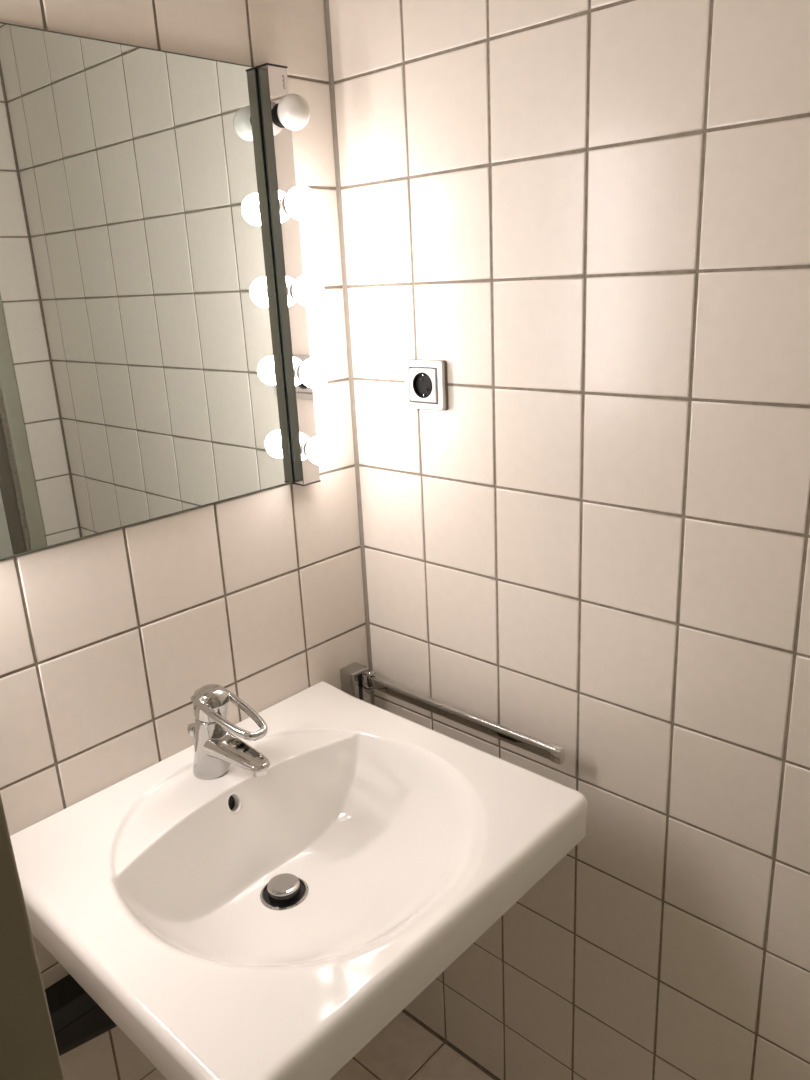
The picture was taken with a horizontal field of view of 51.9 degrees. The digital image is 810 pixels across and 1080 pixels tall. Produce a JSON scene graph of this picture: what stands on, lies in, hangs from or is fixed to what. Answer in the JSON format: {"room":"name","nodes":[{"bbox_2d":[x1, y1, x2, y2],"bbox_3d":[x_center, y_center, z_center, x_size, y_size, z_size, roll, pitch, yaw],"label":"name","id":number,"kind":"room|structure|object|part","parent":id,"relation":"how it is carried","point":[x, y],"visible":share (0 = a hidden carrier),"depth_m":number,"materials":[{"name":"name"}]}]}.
{"room":"bathroom","nodes":[
{"label":"bathroom","id":0,"kind":"room"},
{"bbox_2d":[0,0,370,1079],"bbox_3d":[-0.586,0.043,0.990,0.061,2.400,1.520,13,23,41],"label":"wall","id":1,"kind":"structure","parent":0,"point":[108,639],"depth_m":1.23,"materials":[{"name":"tile"}]},
{"bbox_2d":[45,974,116,1055],"bbox_3d":[-0.482,0.695,1.191,0.050,0.116,0.330,13,23,41],"label":"wall box","id":2,"kind":"object","parent":1,"relation":"attached to","point":[77,1019],"visible":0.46,"depth_m":1.18,"materials":[{"name":"black plastic"}]},
{"bbox_2d":[0,22,292,559],"bbox_3d":[-0.401,-0.305,1.056,0.005,0.601,0.600,13,23,41],"label":"mirror","id":3,"kind":"object","parent":1,"relation":"attached to","point":[141,373],"visible":1,"depth_m":1.09,"materials":[{"name":"white mirror"}]},
{"bbox_2d":[255,63,335,485],"bbox_3d":[-0.157,-0.378,1.254,0.080,0.605,0.046,13,23,41],"label":"vanity light","id":4,"kind":"object","parent":1,"relation":"attached to","point":[281,112],"visible":1,"depth_m":1.24,"materials":[{"name":"grey"}]},
{"bbox_2d":[272,103,284,127],"bbox_3d":[-0.174,-0.606,1.188,0.009,0.032,0.032,13,23,41],"label":"socket","id":5,"kind":"object","parent":4,"relation":"attached to","point":[276,121],"depth_m":1.18,"materials":[{"name":"black plastic"}]},
{"bbox_2d":[280,193,290,216],"bbox_3d":[-0.169,-0.492,1.223,0.009,0.032,0.032,13,23,41],"label":"socket","id":6,"kind":"object","parent":4,"relation":"attached to","point":[284,212],"depth_m":1.22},
{"bbox_2d":[288,280,296,301],"bbox_3d":[-0.163,-0.377,1.260,0.009,0.032,0.032,13,23,41],"label":"socket","id":7,"kind":"object","parent":4,"relation":"attached to","point":[291,297],"depth_m":1.25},
{"bbox_3d":[-0.157,-0.602,1.172,0.048,0.046,0.046,13,23,41],"label":"bulb","id":8,"kind":"part","parent":4,"relation":"part of","materials":[{"name":"white glass"}]},
{"bbox_2d":[295,362,302,382],"bbox_3d":[-0.157,-0.261,1.296,0.009,0.032,0.032,13,23,41],"label":"socket","id":9,"kind":"object","parent":4,"relation":"attached to","point":[298,365],"depth_m":1.29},
{"bbox_3d":[-0.151,-0.488,1.208,0.048,0.046,0.046,13,23,41],"label":"bulb","id":10,"kind":"part","parent":4,"relation":"part of","materials":[{"name":"white glass"}]},
{"bbox_2d":[302,439,310,458],"bbox_3d":[-0.151,-0.146,1.332,0.009,0.032,0.032,13,23,41],"label":"socket","id":11,"kind":"object","parent":4,"relation":"attached to","point":[305,442],"depth_m":1.32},
{"bbox_3d":[-0.145,-0.372,1.244,0.048,0.046,0.046,13,23,41],"label":"bulb","id":12,"kind":"part","parent":4,"relation":"part of","materials":[{"name":"white glass"}]},
{"bbox_3d":[-0.139,-0.257,1.281,0.048,0.046,0.046,13,23,41],"label":"bulb","id":13,"kind":"part","parent":4,"relation":"part of","materials":[{"name":"white glass"}]},
{"bbox_3d":[-0.134,-0.142,1.317,0.048,0.046,0.046,13,23,41],"label":"bulb","id":14,"kind":"part","parent":4,"relation":"part of","materials":[{"name":"white glass"}]},
{"bbox_2d":[10,681,587,1079],"bbox_3d":[-0.142,0.463,1.131,0.550,0.191,0.595,13,23,41],"label":"washbasin","id":15,"kind":"object","parent":1,"relation":"attached to","point":[235,925],"visible":0.96,"depth_m":1.08,"materials":[{"name":"white ceramic"}]},
{"bbox_2d":[187,684,269,779],"bbox_3d":[-0.255,0.281,1.184,0.176,0.144,0.055,13,23,41],"label":"faucet","id":16,"kind":"object","parent":15,"relation":"on","point":[216,748],"visible":1,"depth_m":1.17,"materials":[{"name":"silver metal"}]},
{"bbox_3d":[-0.313,0.305,1.245,0.018,0.068,0.018,13,23,41],"label":"lift rod","id":17,"kind":"part","parent":16,"relation":"part of","materials":[{"name":"silver metal"}]},
{"bbox_3d":[-0.244,0.237,1.158,0.139,0.045,0.054,13,23,41],"label":"lever","id":18,"kind":"part","parent":16,"relation":"part of","materials":[{"name":"silver metal"}]},
{"bbox_3d":[-0.249,0.304,1.188,0.164,0.098,0.055,13,23,41],"label":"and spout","id":19,"kind":"part","parent":16,"relation":"part of","materials":[{"name":"silver metal"}]},
{"bbox_2d":[323,0,374,704],"bbox_3d":[-0.084,-0.131,1.459,0.006,2.398,0.006,13,23,41],"label":"trim","id":20,"kind":"structure","parent":1,"relation":"attached to","point":[326,2],"depth_m":1.39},
{"bbox_2d":[340,662,564,764],"bbox_3d":[0.062,0.298,1.390,0.455,0.062,0.039,13,23,41],"label":"towel rail","id":21,"kind":"object","parent":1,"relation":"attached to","point":[357,681],"visible":0.95,"depth_m":1.40,"materials":[{"name":"silver metal"}]},
{"bbox_3d":[-0.064,0.269,1.518,0.019,0.004,0.016,13,23,41],"label":"hinge plate","id":22,"kind":"part","parent":21,"relation":"part of","materials":[{"name":"silver metal"}]},
{"bbox_3d":[-0.066,0.241,1.509,0.019,0.004,0.016,13,23,41],"label":"hinge plate","id":23,"kind":"part","parent":21,"relation":"part of","materials":[{"name":"silver metal"}]},
{"bbox_3d":[0.083,0.289,1.381,0.402,0.022,0.012,13,23,41],"label":"arm","id":24,"kind":"part","parent":21,"relation":"part of","materials":[{"name":"silver metal"}]},
{"bbox_2d":[330,1009,498,1079],"bbox_3d":[-0.089,1.315,0.969,1.130,0.061,1.520,13,23,41],"label":"floor","id":25,"kind":"structure","parent":0,"point":[405,1048],"depth_m":1.69,"materials":[{"name":"tile"}]},
{"bbox_2d":[0,794,64,1079],"bbox_3d":[-0.391,0.423,0.315,0.040,2.038,0.548,13,23,41],"label":"door","id":26,"kind":"structure","parent":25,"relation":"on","point":[28,1045],"depth_m":0.45,"materials":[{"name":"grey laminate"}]},
{"bbox_2d":[329,0,809,1079],"bbox_3d":[0.351,-0.043,1.112,1.230,2.400,0.061,13,23,41],"label":"wall","id":27,"kind":"structure","parent":0,"point":[596,213],"depth_m":1.16,"materials":[{"name":"tile"}]},
{"bbox_2d":[404,359,447,410],"bbox_3d":[0.031,-0.242,1.300,0.081,0.077,0.013,13,23,41],"label":"wall socket","id":28,"kind":"object","parent":27,"relation":"attached to","point":[426,387],"visible":1,"depth_m":1.29,"materials":[{"name":"white plastic"}]}
]}

